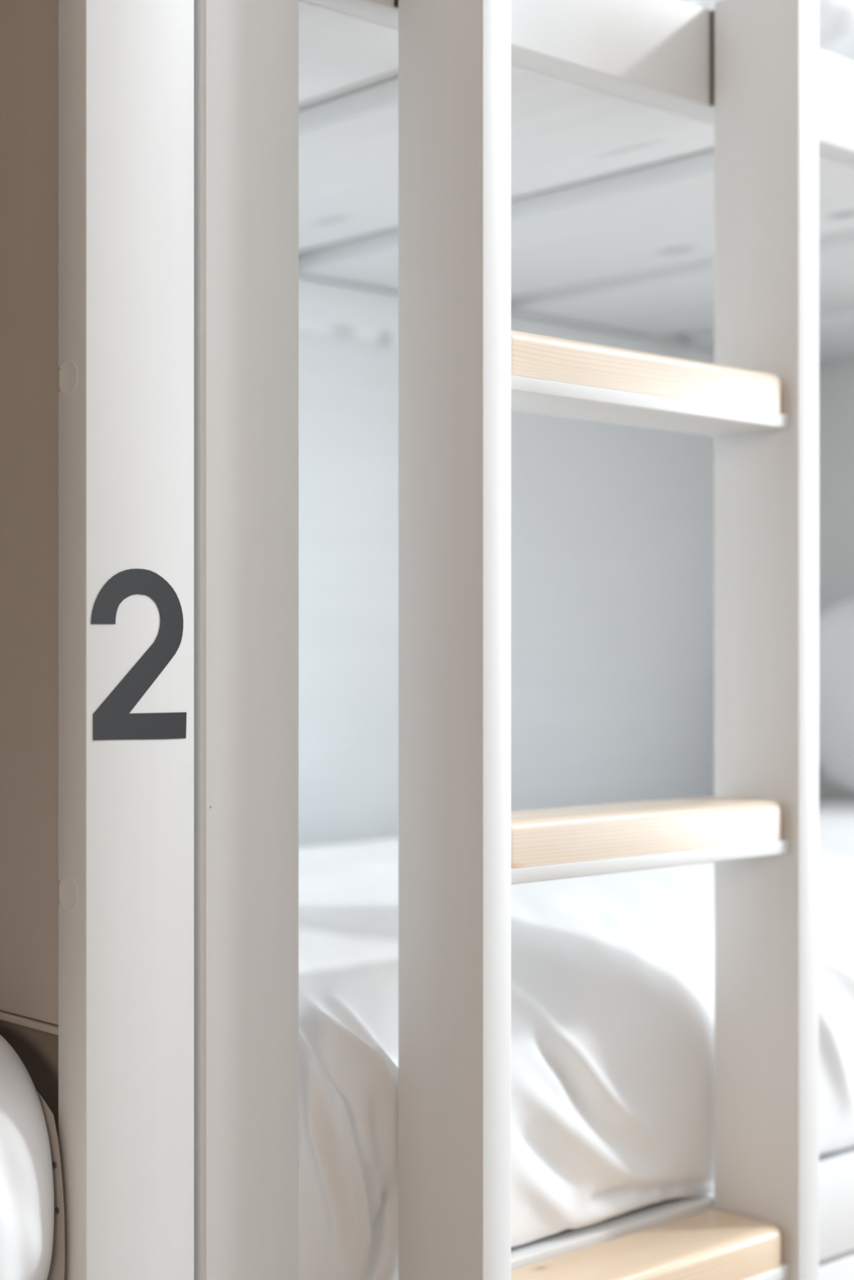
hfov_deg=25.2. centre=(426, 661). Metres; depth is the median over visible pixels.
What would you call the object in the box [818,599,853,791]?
pillow
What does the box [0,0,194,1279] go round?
bunk bed
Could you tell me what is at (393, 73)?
slat
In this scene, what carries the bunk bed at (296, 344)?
on the floor
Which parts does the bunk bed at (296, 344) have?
post, rail, panel, rail, rail, panel, drawer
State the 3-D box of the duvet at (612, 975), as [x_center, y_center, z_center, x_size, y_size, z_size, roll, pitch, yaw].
[0.199,0.324,2.100,1.580,0.263,0.795,0,0,-43]
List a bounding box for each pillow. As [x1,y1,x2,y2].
[0,1035,64,1279]
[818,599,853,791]
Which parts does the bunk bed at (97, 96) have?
recess panel, panel trim, panel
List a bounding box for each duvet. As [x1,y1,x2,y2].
[297,801,853,1279]
[685,0,853,62]
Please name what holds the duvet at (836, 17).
on the slat
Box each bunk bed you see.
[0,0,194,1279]
[194,0,853,1279]
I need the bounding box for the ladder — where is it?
[394,0,818,1279]
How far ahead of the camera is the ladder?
1.43 m
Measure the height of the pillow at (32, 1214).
0.241 m

